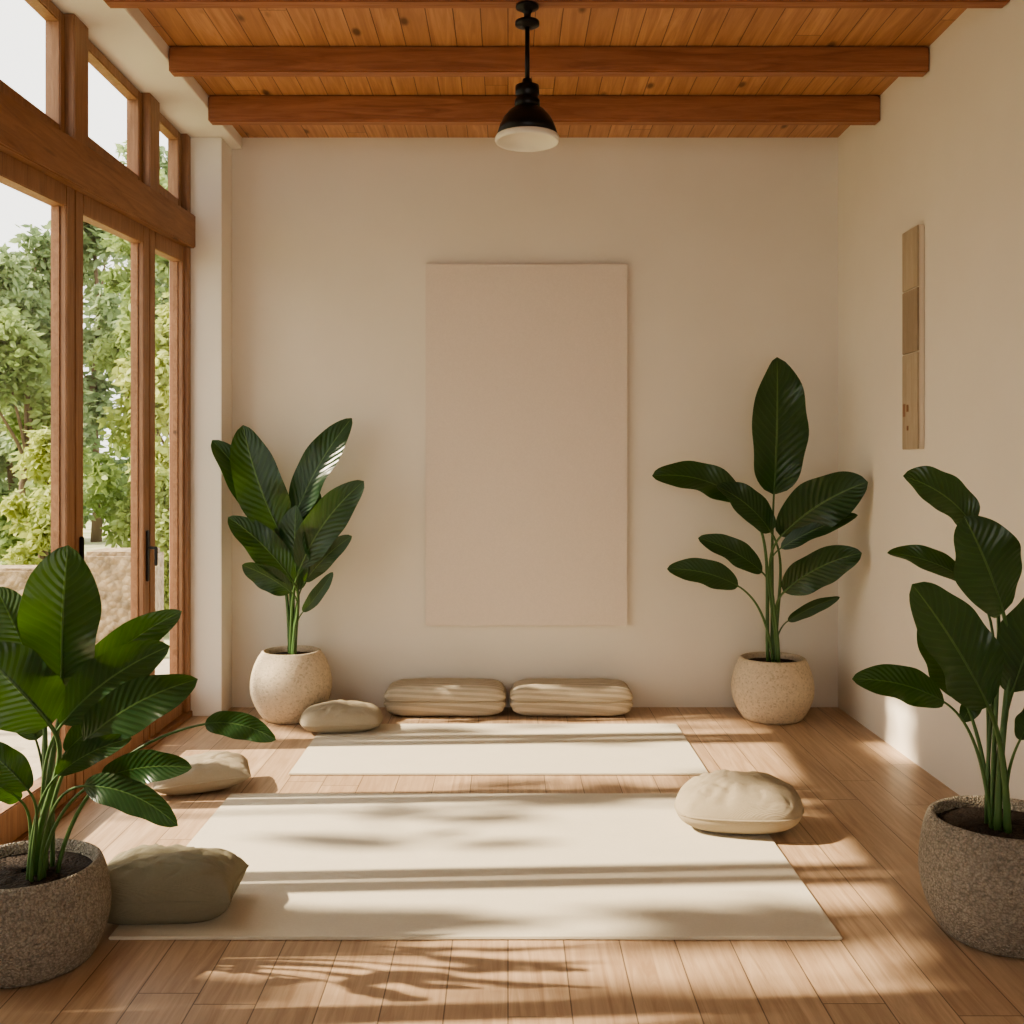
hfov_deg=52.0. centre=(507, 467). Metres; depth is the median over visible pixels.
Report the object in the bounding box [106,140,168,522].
tree
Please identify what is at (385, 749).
yoga mat
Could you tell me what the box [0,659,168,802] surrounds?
terrace
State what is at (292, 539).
potted plant
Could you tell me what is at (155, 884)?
pillow
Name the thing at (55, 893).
potted plant
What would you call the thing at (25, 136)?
beam
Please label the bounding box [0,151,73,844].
door
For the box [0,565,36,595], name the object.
wall
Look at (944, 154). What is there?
wall
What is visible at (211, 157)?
pier
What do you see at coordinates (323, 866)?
yoga mat
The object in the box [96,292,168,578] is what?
tree
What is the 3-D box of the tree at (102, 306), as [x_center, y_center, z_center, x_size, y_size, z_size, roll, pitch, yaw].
[-7.646,-2.049,19.610,2.448,6.870,2.298,0,0,32]
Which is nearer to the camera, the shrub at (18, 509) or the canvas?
the canvas
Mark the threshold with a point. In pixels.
(181, 719)
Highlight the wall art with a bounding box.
[902,225,923,449]
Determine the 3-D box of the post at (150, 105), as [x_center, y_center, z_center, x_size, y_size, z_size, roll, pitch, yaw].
[-1.650,-1.410,4.761,0.100,0.540,0.130,0,0,0]
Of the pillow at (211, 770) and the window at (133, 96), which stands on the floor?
the pillow at (211, 770)
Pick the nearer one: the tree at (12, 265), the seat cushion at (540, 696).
the seat cushion at (540, 696)
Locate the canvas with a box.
[426,264,627,625]
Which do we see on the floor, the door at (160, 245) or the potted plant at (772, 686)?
the potted plant at (772, 686)
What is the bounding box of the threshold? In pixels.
[12,710,192,842]
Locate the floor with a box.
[0,707,1023,1023]
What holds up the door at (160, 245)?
attached to the window at (167, 129)
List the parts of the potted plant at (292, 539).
stem, stem, stem, stem, pot, stem, stem, stem, stem, stem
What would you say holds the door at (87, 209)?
on the threshold
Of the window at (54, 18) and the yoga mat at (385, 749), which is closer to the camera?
the window at (54, 18)
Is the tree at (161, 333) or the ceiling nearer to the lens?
the ceiling
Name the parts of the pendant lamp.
lamp shade, rod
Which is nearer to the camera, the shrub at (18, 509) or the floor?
the floor
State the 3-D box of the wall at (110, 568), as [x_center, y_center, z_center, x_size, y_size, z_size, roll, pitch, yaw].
[-2.725,0.980,7.450,0.450,0.799,0.420,0,0,0]
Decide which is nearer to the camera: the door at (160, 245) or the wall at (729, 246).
the door at (160, 245)
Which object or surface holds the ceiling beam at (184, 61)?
attached to the ceiling
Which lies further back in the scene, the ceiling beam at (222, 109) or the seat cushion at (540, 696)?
the seat cushion at (540, 696)
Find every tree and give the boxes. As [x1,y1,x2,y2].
[0,224,101,528]
[0,243,83,561]
[0,307,92,564]
[47,220,129,541]
[83,169,168,547]
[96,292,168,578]
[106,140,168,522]
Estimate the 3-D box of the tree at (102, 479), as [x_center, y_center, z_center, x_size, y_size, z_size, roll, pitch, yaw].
[-4.604,-1.226,13.342,1.601,5.224,1.510,0,0,0]
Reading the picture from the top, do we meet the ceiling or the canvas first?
the ceiling
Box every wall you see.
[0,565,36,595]
[51,0,241,148]
[84,548,163,644]
[232,138,837,706]
[838,0,1023,799]
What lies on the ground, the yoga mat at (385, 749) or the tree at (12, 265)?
the tree at (12, 265)
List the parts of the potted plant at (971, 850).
stem, pot, stem, stem, stem, stem, stem, stem, stem, stem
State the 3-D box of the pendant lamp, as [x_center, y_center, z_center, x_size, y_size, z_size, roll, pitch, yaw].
[0.067,-1.371,3.653,0.225,0.477,0.225,0,0,0]
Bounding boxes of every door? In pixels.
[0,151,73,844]
[74,190,157,794]
[149,229,183,738]
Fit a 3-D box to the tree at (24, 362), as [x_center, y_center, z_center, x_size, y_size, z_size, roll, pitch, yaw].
[-4.992,-0.131,10.922,1.389,3.098,1.292,0,0,-31]
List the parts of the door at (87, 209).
handle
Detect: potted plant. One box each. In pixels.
[0,545,275,988]
[211,418,363,723]
[652,357,867,724]
[852,466,1023,958]
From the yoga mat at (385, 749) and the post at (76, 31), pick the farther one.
the yoga mat at (385, 749)
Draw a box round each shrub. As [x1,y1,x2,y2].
[0,426,50,564]
[155,463,168,609]
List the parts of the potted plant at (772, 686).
stem, stem, stem, stem, pot, stem, stem, stem, stem, stem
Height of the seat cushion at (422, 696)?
0.167 m
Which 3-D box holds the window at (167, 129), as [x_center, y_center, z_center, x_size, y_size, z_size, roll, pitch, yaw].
[-1.655,-0.225,5.079,0.090,2.910,0.503,0,0,0]
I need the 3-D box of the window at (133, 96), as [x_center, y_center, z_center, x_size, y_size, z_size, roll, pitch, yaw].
[-1.663,-1.462,4.352,0.055,0.425,0.686,0,0,0]
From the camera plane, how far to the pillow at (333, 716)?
4.94 m
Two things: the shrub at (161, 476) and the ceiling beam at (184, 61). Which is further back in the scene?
the shrub at (161, 476)
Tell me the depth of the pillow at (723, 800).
3.56 m
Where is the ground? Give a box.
[50,520,168,658]
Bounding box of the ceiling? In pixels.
[138,8,966,137]
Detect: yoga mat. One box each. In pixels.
[108,793,842,939]
[288,724,708,774]
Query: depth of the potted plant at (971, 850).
2.74 m
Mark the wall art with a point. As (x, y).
(912, 239)
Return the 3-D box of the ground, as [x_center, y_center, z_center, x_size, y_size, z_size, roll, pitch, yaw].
[-10.860,1.430,11.000,18.280,0.100,34.000,0,0,0]
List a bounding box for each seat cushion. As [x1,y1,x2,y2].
[384,678,505,715]
[510,678,632,715]
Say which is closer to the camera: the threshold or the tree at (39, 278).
the threshold
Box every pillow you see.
[107,843,248,924]
[153,751,250,794]
[299,699,382,732]
[674,769,803,833]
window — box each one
[0,0,64,131]
[88,39,141,181]
[160,113,190,712]
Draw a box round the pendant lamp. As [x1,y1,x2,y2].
[495,0,559,151]
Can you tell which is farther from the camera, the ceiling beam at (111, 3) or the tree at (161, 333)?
the tree at (161, 333)
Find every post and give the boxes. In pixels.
[64,14,87,146]
[142,93,159,192]
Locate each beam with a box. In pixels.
[0,92,194,247]
[104,0,1009,7]
[169,46,928,76]
[208,95,879,124]
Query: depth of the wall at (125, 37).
4.35 m
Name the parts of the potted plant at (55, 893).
stem, stem, stem, stem, stem, stem, stem, stem, pot, stem, stem, stem, stem, stem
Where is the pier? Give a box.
[169,137,231,715]

